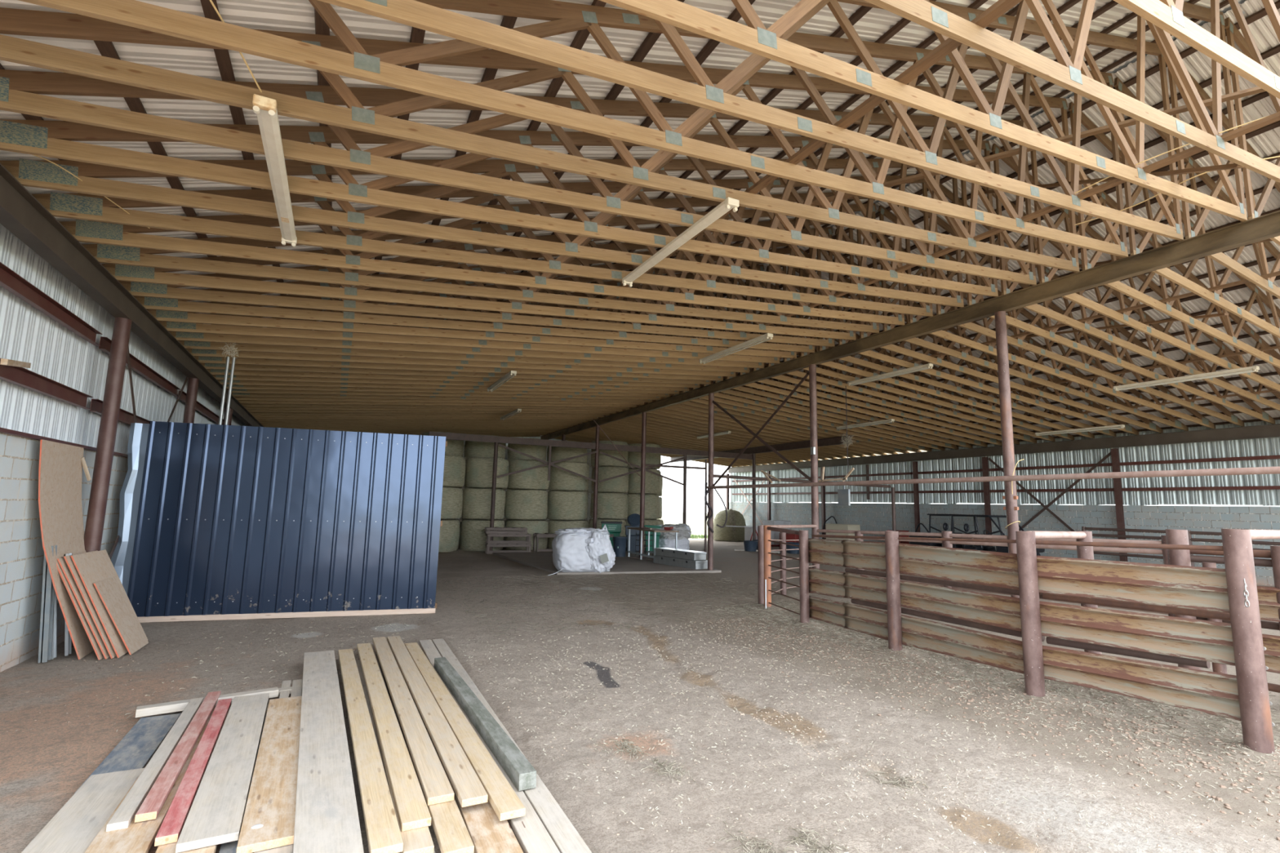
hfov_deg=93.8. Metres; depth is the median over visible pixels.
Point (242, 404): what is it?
roof truss
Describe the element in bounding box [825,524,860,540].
storage tank
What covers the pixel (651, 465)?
pipe rail
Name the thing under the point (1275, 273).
brace
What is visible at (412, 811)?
wooden board
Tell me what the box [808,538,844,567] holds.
board
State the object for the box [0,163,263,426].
beam
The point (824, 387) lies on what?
roof truss
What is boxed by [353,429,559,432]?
roof truss
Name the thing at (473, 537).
hay bale
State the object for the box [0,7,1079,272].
roof truss
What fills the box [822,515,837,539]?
hose
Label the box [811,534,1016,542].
pipe rail
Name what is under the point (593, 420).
pole
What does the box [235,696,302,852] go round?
wooden board
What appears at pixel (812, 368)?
steel post
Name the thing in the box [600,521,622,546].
bin
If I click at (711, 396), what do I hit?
steel post
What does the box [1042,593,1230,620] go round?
pipe rail
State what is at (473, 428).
roof truss
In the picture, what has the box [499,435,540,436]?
roof truss
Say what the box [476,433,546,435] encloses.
roof truss
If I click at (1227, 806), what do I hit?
debris
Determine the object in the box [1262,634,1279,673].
board
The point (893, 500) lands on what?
steel post
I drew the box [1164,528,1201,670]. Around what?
post
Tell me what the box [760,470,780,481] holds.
scrap
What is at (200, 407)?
wall girt
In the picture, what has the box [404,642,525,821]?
wooden board
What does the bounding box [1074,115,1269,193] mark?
brace
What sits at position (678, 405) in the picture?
roof truss
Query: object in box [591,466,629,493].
hay bale
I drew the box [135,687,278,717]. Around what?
wooden board
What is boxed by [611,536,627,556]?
trash can
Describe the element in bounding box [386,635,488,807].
wooden board
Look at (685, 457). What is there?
brace
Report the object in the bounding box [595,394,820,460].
roof truss
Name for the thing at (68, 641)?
metal strip
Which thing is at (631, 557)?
wooden board
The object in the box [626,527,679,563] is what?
workbench
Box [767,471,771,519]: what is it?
wall column
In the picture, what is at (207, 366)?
roof truss
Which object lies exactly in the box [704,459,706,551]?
steel post
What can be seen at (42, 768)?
floor
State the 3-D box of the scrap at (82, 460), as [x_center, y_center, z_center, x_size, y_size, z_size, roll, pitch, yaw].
[-6.610,0.508,7.140,0.020,0.274,0.161,1,-8,0]
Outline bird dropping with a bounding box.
[251,824,263,829]
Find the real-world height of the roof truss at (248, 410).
3.910 m
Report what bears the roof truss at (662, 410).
on the steel beam at (836, 440)
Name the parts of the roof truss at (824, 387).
post, connector plate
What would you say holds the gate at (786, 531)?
attached to the gate post at (766, 533)
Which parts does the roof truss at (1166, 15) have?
connector plate, connector plate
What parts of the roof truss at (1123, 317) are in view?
post, connector plate, connector plate, connector plate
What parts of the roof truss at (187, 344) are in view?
connector plate, connector plate, connector plate, connector plate, connector plate, connector plate, post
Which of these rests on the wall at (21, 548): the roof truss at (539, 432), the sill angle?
the sill angle
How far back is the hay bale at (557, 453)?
27.13 m
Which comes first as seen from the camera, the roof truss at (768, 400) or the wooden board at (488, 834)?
the wooden board at (488, 834)
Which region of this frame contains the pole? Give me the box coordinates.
[593,419,640,476]
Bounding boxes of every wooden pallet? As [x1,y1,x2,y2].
[484,527,527,533]
[484,543,531,554]
[485,533,531,544]
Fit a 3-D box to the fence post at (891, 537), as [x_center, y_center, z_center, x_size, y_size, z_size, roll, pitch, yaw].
[3.078,2.005,7.266,0.156,1.452,0.156,5,-8,-26]
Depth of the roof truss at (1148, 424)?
15.06 m
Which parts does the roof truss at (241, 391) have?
connector plate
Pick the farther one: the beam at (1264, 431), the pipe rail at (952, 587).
the beam at (1264, 431)
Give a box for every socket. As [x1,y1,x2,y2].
[253,105,260,113]
[268,109,275,117]
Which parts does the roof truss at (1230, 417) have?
post, connector plate, connector plate, connector plate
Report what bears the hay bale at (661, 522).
on the floor at (42, 768)
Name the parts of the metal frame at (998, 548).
seat, roof panel, seat, seat, seat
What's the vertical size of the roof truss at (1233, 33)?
3.910 m
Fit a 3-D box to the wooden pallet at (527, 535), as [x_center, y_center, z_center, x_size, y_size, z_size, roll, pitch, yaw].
[-4.886,4.171,22.262,1.580,0.364,0.520,4,-8,-21]
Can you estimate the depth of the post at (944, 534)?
10.39 m
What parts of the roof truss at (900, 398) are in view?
post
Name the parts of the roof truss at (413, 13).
connector plate, connector plate, connector plate, connector plate, connector plate, connector plate, connector plate, connector plate, post, connector plate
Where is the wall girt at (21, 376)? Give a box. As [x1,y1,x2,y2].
[0,358,93,409]
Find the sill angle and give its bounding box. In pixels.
[0,427,128,457]
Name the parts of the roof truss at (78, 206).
connector plate, connector plate, connector plate, connector plate, connector plate, connector plate, connector plate, connector plate, connector plate, connector plate, post, connector plate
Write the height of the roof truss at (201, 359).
3.910 m
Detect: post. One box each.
[71,317,131,648]
[182,377,199,423]
[223,408,232,425]
[434,657,536,791]
[489,442,497,551]
[547,444,551,480]
[561,435,565,440]
[592,425,599,528]
[639,412,646,557]
[682,454,686,524]
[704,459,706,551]
[707,393,714,569]
[752,453,755,540]
[757,525,764,604]
[763,525,771,607]
[779,532,786,595]
[799,529,809,623]
[808,364,819,568]
[854,531,863,574]
[866,464,869,499]
[884,530,902,651]
[890,487,896,531]
[942,530,952,588]
[994,311,1019,598]
[1015,530,1045,697]
[1075,530,1101,654]
[1160,535,1173,616]
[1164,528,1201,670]
[1187,530,1194,566]
[1202,562,1227,674]
[1221,528,1275,753]
[1270,546,1279,629]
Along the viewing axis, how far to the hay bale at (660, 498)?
32.24 m
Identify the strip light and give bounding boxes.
[252,93,297,247]
[487,370,516,391]
[500,408,521,420]
[622,196,738,287]
[697,431,731,439]
[699,333,773,364]
[835,418,894,430]
[847,363,933,386]
[1035,424,1124,435]
[1113,365,1259,391]
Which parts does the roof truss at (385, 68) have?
connector plate, connector plate, connector plate, connector plate, connector plate, connector plate, connector plate, connector plate, connector plate, connector plate, connector plate, post, connector plate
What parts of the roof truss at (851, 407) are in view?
connector plate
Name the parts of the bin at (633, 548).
lid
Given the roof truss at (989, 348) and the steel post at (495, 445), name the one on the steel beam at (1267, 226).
the roof truss at (989, 348)
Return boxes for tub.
[742,540,757,551]
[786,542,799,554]
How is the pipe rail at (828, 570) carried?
attached to the post at (944, 534)
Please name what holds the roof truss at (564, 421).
on the beam at (21, 213)
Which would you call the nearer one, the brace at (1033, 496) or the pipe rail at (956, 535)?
the pipe rail at (956, 535)
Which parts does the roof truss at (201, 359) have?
connector plate, connector plate, connector plate, connector plate, post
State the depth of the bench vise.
19.20 m
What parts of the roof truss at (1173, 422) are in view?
post, connector plate, connector plate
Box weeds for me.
[688,533,707,538]
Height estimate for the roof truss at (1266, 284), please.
3.910 m
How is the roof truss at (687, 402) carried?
on the steel beam at (836, 440)
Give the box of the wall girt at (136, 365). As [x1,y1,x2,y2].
[98,336,181,397]
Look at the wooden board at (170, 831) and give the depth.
3.43 m
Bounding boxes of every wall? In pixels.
[0,223,246,454]
[0,432,128,672]
[458,440,627,522]
[464,418,592,441]
[728,502,1279,586]
[729,418,1279,506]
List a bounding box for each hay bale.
[422,431,464,457]
[438,517,461,552]
[440,486,464,520]
[442,454,466,487]
[459,487,506,520]
[459,518,506,551]
[464,434,506,462]
[464,456,510,489]
[503,488,549,520]
[503,518,548,551]
[506,435,546,461]
[506,457,551,491]
[546,440,587,463]
[546,489,589,521]
[546,519,590,549]
[548,461,589,492]
[588,517,626,537]
[589,491,628,520]
[590,440,628,468]
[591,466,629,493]
[622,518,659,545]
[623,467,661,494]
[626,493,661,520]
[627,442,661,469]
[654,474,663,497]
[656,519,663,524]
[658,497,662,519]
[713,509,746,542]
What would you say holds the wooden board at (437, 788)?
on the wooden board at (452, 835)
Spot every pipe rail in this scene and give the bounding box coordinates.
[645,464,705,469]
[706,466,1279,488]
[713,474,890,488]
[760,524,817,528]
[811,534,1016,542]
[817,528,942,537]
[822,534,942,542]
[828,569,943,586]
[844,568,1043,599]
[850,599,1044,641]
[949,533,1007,539]
[950,541,1008,546]
[951,586,1010,595]
[1026,530,1086,539]
[1035,538,1161,544]
[1035,540,1223,551]
[1035,544,1162,554]
[1039,598,1168,614]
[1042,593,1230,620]
[1045,636,1210,668]
[1084,527,1222,535]
[1092,533,1279,545]
[1093,551,1163,559]
[1189,550,1271,558]
[1190,555,1272,567]
[1195,617,1279,630]
[1238,528,1279,539]
[1252,548,1270,550]
[1267,682,1279,693]
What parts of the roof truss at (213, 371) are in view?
connector plate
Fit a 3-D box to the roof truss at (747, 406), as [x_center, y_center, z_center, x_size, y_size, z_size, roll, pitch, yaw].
[7.031,-1.339,22.076,12.710,3.910,0.042,5,-8,-26]
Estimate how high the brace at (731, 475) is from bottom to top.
3.457 m
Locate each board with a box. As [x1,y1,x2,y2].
[21,768,144,852]
[74,713,181,793]
[84,708,214,852]
[106,697,204,831]
[134,691,221,822]
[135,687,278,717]
[154,698,231,846]
[155,710,229,852]
[175,693,269,852]
[218,714,266,852]
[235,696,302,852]
[253,844,293,852]
[278,686,292,695]
[279,680,291,698]
[290,679,302,697]
[293,650,364,852]
[337,648,403,852]
[355,658,435,852]
[356,643,431,831]
[368,644,434,852]
[372,636,454,805]
[385,637,474,852]
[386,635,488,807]
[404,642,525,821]
[404,643,523,852]
[418,640,559,852]
[431,638,591,852]
[630,556,653,560]
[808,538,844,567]
[808,567,845,598]
[808,595,844,627]
[840,540,1229,613]
[842,572,1268,670]
[842,603,1275,726]
[1257,586,1279,622]
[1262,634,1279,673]
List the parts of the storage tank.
lid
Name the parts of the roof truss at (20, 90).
connector plate, connector plate, connector plate, connector plate, connector plate, connector plate, connector plate, connector plate, connector plate, connector plate, post, connector plate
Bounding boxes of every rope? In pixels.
[704,488,714,533]
[705,482,707,520]
[845,386,848,473]
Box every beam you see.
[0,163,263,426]
[0,262,102,346]
[428,431,755,459]
[540,210,1279,439]
[670,435,851,462]
[727,423,1279,473]
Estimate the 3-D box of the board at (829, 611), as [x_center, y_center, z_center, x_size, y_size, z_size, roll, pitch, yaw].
[2.679,2.631,8.529,0.054,0.332,0.917,4,-8,-21]
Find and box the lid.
[626,513,639,526]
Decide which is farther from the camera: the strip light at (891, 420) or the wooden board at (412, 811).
the strip light at (891, 420)
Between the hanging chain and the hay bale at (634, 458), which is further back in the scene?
the hay bale at (634, 458)
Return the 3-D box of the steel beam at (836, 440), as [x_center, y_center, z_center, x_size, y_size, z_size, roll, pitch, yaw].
[5.000,1.246,29.409,0.130,0.300,14.100,5,-8,-26]
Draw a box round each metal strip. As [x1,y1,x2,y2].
[50,591,57,659]
[64,553,71,656]
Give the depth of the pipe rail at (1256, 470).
8.88 m
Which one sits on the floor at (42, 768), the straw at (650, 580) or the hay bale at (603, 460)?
the straw at (650, 580)
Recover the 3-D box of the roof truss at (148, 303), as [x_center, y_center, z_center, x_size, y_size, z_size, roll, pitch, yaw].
[-1.638,-2.990,10.989,12.710,3.910,0.042,5,-8,-26]
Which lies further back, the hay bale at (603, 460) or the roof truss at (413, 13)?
the hay bale at (603, 460)
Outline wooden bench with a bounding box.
[533,533,613,551]
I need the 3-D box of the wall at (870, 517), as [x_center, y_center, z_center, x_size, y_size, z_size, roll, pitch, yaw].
[12.367,4.327,24.262,0.200,2.360,29.800,5,-8,-26]
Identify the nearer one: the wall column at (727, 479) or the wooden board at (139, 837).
the wooden board at (139, 837)
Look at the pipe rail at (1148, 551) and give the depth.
8.23 m
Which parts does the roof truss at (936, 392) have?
post, connector plate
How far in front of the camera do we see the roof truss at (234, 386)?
16.26 m
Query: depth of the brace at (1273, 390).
15.59 m
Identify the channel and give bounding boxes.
[37,545,57,663]
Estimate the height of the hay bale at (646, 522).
1.368 m
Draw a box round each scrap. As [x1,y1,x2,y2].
[0,358,31,368]
[80,457,91,480]
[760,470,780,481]
[762,472,772,483]
[818,478,847,481]
[821,466,824,481]
[842,467,854,481]
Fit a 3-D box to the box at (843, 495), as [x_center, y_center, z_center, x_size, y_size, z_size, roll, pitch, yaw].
[4.267,1.432,12.520,0.050,0.440,0.300,5,-8,-26]
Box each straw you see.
[115,622,419,732]
[435,573,865,635]
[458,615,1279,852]
[594,738,928,852]
[671,600,1279,803]
[690,612,1279,822]
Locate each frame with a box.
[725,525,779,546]
[909,513,1044,555]
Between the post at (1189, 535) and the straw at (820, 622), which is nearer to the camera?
the straw at (820, 622)
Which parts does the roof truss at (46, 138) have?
connector plate, connector plate, connector plate, connector plate, connector plate, connector plate, connector plate, connector plate, connector plate, connector plate, connector plate, connector plate, post, connector plate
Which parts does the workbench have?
leg, leg, leg, leg, leg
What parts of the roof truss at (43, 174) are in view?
connector plate, connector plate, connector plate, connector plate, connector plate, connector plate, connector plate, connector plate, connector plate, connector plate, post, connector plate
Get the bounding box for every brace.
[109,377,187,559]
[127,345,137,422]
[497,450,597,478]
[498,444,596,482]
[547,0,1022,344]
[599,456,686,482]
[600,451,686,486]
[707,271,1279,409]
[711,111,1279,346]
[712,371,808,485]
[712,400,810,480]
[731,475,763,524]
[741,480,764,514]
[778,299,828,318]
[797,345,1279,424]
[802,86,1266,206]
[863,389,1277,438]
[983,163,1245,194]
[987,457,1075,531]
[1014,312,1228,338]
[1018,451,1111,531]
[1057,238,1272,271]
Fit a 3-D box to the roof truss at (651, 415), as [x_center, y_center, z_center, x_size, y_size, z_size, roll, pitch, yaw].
[5.108,-0.881,25.861,12.710,3.910,0.089,5,-8,-26]
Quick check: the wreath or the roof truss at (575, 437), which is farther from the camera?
the roof truss at (575, 437)
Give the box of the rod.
[764,579,766,608]
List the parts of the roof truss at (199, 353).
connector plate, connector plate, connector plate, connector plate, connector plate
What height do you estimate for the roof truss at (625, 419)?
3.910 m
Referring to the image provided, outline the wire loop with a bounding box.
[1011,458,1024,494]
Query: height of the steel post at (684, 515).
4.216 m
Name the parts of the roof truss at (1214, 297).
connector plate, post, connector plate, connector plate, connector plate, connector plate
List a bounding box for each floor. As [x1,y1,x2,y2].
[0,511,1279,852]
[493,551,721,575]
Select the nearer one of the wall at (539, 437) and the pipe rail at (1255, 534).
the pipe rail at (1255, 534)
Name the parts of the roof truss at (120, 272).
connector plate, connector plate, connector plate, connector plate, connector plate, connector plate, connector plate, connector plate, post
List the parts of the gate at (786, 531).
rail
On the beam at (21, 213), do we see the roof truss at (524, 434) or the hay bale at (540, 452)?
the roof truss at (524, 434)
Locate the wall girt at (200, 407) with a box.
[177,390,223,425]
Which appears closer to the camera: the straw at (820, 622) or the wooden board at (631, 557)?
the straw at (820, 622)
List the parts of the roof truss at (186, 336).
connector plate, connector plate, connector plate, connector plate, connector plate, connector plate, connector plate, post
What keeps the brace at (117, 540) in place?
attached to the beam at (21, 213)
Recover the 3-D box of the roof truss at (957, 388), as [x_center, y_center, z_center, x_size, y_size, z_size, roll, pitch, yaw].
[9.778,-1.994,16.669,12.710,3.910,0.042,5,-8,-26]
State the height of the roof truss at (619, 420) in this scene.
3.910 m
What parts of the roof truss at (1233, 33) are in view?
connector plate, post, connector plate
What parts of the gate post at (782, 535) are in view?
barred panel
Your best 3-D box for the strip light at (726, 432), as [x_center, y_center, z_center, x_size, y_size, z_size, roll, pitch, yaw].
[3.174,0.370,25.937,0.134,0.109,2.460,5,-8,-26]
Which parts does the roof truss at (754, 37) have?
connector plate, connector plate, connector plate, connector plate, connector plate, connector plate, post, connector plate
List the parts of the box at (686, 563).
lid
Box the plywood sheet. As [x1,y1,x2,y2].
[38,439,93,659]
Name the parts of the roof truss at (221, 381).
connector plate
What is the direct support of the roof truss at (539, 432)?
on the beam at (21, 213)
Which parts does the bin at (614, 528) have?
lid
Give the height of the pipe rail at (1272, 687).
0.070 m
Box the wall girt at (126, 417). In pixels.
[89,398,149,425]
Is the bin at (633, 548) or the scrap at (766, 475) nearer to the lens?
the scrap at (766, 475)
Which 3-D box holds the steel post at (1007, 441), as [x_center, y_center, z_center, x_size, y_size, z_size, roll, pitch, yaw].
[5.910,0.628,9.583,0.158,5.076,0.158,5,-8,-26]
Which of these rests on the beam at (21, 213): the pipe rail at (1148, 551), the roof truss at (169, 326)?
the roof truss at (169, 326)
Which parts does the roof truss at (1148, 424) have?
post, connector plate, connector plate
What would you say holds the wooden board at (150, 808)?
on the wooden board at (290, 688)
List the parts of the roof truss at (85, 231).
connector plate, connector plate, connector plate, connector plate, connector plate, connector plate, connector plate, connector plate, connector plate, post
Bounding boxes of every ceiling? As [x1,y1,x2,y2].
[0,0,1239,330]
[644,0,1279,466]
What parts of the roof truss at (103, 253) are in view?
connector plate, connector plate, connector plate, connector plate, connector plate, connector plate, connector plate, connector plate, connector plate, connector plate, post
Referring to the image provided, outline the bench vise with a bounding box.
[663,526,675,530]
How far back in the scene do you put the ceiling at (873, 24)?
5.83 m
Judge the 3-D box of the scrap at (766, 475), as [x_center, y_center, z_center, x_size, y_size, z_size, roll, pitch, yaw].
[3.131,1.244,14.724,0.030,0.307,0.372,5,-8,-26]
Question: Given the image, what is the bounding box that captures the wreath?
[840,432,855,447]
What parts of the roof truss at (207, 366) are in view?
connector plate, connector plate, connector plate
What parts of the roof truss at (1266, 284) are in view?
post, connector plate, connector plate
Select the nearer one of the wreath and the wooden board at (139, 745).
the wooden board at (139, 745)
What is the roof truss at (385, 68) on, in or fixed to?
on the beam at (21, 213)
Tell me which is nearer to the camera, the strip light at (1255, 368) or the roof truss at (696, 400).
the strip light at (1255, 368)
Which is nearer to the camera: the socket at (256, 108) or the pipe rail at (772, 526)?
the socket at (256, 108)
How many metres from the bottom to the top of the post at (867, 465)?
1.600 m
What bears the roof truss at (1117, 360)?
on the steel beam at (1267, 226)
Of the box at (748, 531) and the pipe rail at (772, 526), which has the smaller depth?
the pipe rail at (772, 526)
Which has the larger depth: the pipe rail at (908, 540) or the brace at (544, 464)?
the brace at (544, 464)
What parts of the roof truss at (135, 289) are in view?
connector plate, connector plate, connector plate, connector plate, connector plate, connector plate, connector plate, post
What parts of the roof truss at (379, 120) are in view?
connector plate, connector plate, connector plate, connector plate, connector plate, connector plate, connector plate, connector plate, connector plate, post, connector plate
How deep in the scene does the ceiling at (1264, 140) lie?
12.02 m
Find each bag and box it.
[551,524,615,573]
[658,523,691,550]
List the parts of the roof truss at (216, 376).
connector plate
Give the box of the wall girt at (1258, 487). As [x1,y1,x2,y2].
[732,485,1279,494]
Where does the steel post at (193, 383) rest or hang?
on the floor at (42, 768)
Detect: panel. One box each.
[111,421,447,622]
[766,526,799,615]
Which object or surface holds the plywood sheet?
on the floor at (42, 768)
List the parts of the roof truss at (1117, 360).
post, connector plate, connector plate, connector plate, connector plate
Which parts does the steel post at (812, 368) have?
barred panel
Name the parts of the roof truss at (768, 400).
connector plate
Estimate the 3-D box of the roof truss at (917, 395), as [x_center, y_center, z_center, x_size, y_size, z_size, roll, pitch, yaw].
[9.229,-1.863,17.750,12.710,3.910,0.042,5,-8,-26]
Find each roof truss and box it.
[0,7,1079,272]
[0,69,1036,285]
[0,119,998,297]
[0,158,964,307]
[18,0,1128,257]
[31,174,933,316]
[58,189,904,325]
[82,203,879,333]
[101,218,856,340]
[118,226,834,346]
[133,240,814,352]
[146,247,796,358]
[158,259,779,363]
[168,264,764,368]
[177,275,749,373]
[186,280,735,377]
[193,289,723,381]
[200,293,711,384]
[206,302,700,387]
[212,305,689,391]
[217,314,679,394]
[222,315,671,396]
[226,323,662,399]
[231,333,652,402]
[234,332,644,404]
[237,400,636,407]
[240,340,629,409]
[244,346,622,411]
[246,408,615,413]
[249,412,608,415]
[257,418,591,421]
[258,420,586,423]
[262,423,576,426]
[300,426,567,430]
[318,0,1183,240]
[331,428,563,431]
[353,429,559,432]
[377,431,555,433]
[393,431,551,435]
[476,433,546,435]
[493,434,543,435]
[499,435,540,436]
[543,434,736,466]
[546,433,740,466]
[551,431,748,466]
[553,408,752,466]
[559,429,759,465]
[561,428,767,464]
[567,426,773,464]
[572,423,780,463]
[574,422,786,462]
[579,422,795,462]
[584,420,802,462]
[589,418,810,461]
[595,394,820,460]
[600,0,1247,221]
[600,391,828,460]
[606,390,836,459]
[612,395,846,458]
[618,347,855,457]
[625,382,865,457]
[632,341,875,456]
[640,342,886,455]
[647,333,897,454]
[655,324,909,453]
[664,324,922,453]
[673,328,931,451]
[682,316,944,450]
[693,306,958,449]
[703,305,972,448]
[714,293,987,447]
[726,295,1002,445]
[738,282,1019,444]
[752,280,1036,443]
[765,266,1055,441]
[782,265,1074,439]
[799,248,1094,438]
[817,248,1116,436]
[835,228,1138,435]
[857,229,1163,433]
[864,0,1279,182]
[878,204,1188,431]
[904,206,1215,429]
[933,182,1244,426]
[960,179,1275,424]
[991,142,1279,411]
[1030,130,1279,391]
[1068,102,1279,368]
[1113,0,1279,98]
[1114,76,1279,337]
[1167,66,1279,298]
[1224,17,1279,245]
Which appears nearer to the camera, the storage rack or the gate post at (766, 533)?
the gate post at (766, 533)
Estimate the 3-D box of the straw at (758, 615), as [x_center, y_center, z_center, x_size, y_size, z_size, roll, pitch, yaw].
[1.216,2.482,5.678,4.821,0.192,6.515,5,-8,-26]
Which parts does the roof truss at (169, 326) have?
connector plate, connector plate, connector plate, connector plate, connector plate, connector plate, connector plate, connector plate, post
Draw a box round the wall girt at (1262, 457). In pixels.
[732,454,1279,482]
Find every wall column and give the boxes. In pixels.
[725,473,728,509]
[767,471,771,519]
[820,467,826,539]
[912,461,919,532]
[982,457,992,546]
[1111,448,1128,561]
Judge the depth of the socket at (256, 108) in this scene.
4.04 m
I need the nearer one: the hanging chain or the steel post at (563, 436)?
the hanging chain
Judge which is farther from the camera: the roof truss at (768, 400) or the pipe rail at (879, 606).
the roof truss at (768, 400)
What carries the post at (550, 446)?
attached to the brace at (544, 464)
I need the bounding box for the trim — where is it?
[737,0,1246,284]
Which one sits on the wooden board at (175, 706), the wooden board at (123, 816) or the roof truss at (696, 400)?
the wooden board at (123, 816)
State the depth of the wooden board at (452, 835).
3.00 m
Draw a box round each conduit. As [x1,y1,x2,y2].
[218,356,230,424]
[224,356,235,425]
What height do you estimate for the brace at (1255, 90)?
0.588 m
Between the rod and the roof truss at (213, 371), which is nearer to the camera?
the rod
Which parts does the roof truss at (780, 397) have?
connector plate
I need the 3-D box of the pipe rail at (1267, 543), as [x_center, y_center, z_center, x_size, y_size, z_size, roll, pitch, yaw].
[14.573,2.969,15.675,0.080,0.080,5.300,5,-8,-26]
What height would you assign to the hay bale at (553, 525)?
1.346 m
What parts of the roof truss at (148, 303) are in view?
connector plate, connector plate, connector plate, connector plate, connector plate, connector plate, connector plate, connector plate, connector plate, post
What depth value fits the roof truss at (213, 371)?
14.64 m
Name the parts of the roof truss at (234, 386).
connector plate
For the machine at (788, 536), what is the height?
0.730 m
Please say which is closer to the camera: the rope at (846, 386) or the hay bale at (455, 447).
the rope at (846, 386)
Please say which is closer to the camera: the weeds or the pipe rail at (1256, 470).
the pipe rail at (1256, 470)
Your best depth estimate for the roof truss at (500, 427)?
25.53 m
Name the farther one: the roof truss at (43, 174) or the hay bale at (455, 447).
the hay bale at (455, 447)
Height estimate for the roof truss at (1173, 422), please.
3.910 m
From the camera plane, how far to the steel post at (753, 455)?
28.20 m
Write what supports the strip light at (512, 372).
attached to the roof truss at (207, 366)
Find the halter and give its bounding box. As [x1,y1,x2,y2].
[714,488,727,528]
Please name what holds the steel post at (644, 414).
on the floor at (543, 561)
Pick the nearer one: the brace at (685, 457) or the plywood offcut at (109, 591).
the plywood offcut at (109, 591)
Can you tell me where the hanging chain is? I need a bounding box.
[1243,578,1249,607]
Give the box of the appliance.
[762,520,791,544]
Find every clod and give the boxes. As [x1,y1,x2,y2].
[470,631,1276,852]
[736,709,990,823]
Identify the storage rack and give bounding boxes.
[635,531,653,555]
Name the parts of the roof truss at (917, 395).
post, connector plate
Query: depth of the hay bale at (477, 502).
23.08 m
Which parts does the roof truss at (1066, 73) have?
connector plate, connector plate, connector plate, connector plate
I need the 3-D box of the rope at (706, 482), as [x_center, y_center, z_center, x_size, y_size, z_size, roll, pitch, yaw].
[2.476,2.765,22.043,0.190,1.414,0.098,5,-8,-26]
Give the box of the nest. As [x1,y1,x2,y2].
[218,342,239,359]
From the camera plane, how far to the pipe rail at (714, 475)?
18.39 m
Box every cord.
[31,154,150,228]
[209,0,262,92]
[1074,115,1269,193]
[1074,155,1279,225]
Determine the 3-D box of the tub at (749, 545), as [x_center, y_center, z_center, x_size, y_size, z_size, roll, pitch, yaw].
[4.787,5.185,25.948,0.630,0.440,0.630,5,-8,-26]
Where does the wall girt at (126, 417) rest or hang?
attached to the wall at (54, 352)
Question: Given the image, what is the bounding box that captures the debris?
[656,613,1279,840]
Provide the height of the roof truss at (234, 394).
3.910 m
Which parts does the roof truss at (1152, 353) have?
connector plate, post, connector plate, connector plate, connector plate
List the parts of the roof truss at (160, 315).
connector plate, connector plate, connector plate, connector plate, connector plate, connector plate, connector plate, post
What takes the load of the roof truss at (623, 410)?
on the steel beam at (836, 440)
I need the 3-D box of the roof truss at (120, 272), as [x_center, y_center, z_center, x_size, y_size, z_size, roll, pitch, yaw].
[-1.089,-3.121,9.908,12.710,3.910,0.042,5,-8,-26]
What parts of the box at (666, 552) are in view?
lid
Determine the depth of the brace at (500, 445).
23.74 m
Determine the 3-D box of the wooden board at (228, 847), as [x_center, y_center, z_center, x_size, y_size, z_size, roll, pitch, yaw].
[-2.286,2.142,3.487,0.120,0.039,2.901,5,-9,-28]
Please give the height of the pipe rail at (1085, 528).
0.080 m
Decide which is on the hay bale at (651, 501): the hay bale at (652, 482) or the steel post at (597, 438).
the hay bale at (652, 482)
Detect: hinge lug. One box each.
[1002,496,1017,499]
[1003,506,1018,510]
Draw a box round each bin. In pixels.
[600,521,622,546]
[624,525,639,551]
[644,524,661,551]
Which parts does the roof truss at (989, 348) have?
post, connector plate, connector plate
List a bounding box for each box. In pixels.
[654,555,707,569]
[655,547,706,559]
[744,525,757,540]
[810,446,815,454]
[837,485,850,505]
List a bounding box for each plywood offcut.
[56,550,103,659]
[57,557,110,658]
[63,550,116,658]
[71,549,148,657]
[93,577,148,654]
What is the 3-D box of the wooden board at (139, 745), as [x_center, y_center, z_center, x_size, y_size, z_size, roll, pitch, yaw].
[-3.460,2.210,4.112,0.255,0.021,1.380,5,-9,-27]
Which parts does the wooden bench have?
leg, leg, rail, rail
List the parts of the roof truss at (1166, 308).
post, connector plate, connector plate, connector plate, connector plate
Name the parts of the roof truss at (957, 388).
post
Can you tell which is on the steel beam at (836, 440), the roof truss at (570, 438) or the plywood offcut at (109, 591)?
the roof truss at (570, 438)
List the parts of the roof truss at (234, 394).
connector plate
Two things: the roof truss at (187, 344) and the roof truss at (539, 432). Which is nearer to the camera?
the roof truss at (187, 344)
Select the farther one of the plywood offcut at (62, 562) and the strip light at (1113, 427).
the strip light at (1113, 427)
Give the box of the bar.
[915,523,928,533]
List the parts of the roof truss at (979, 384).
post, connector plate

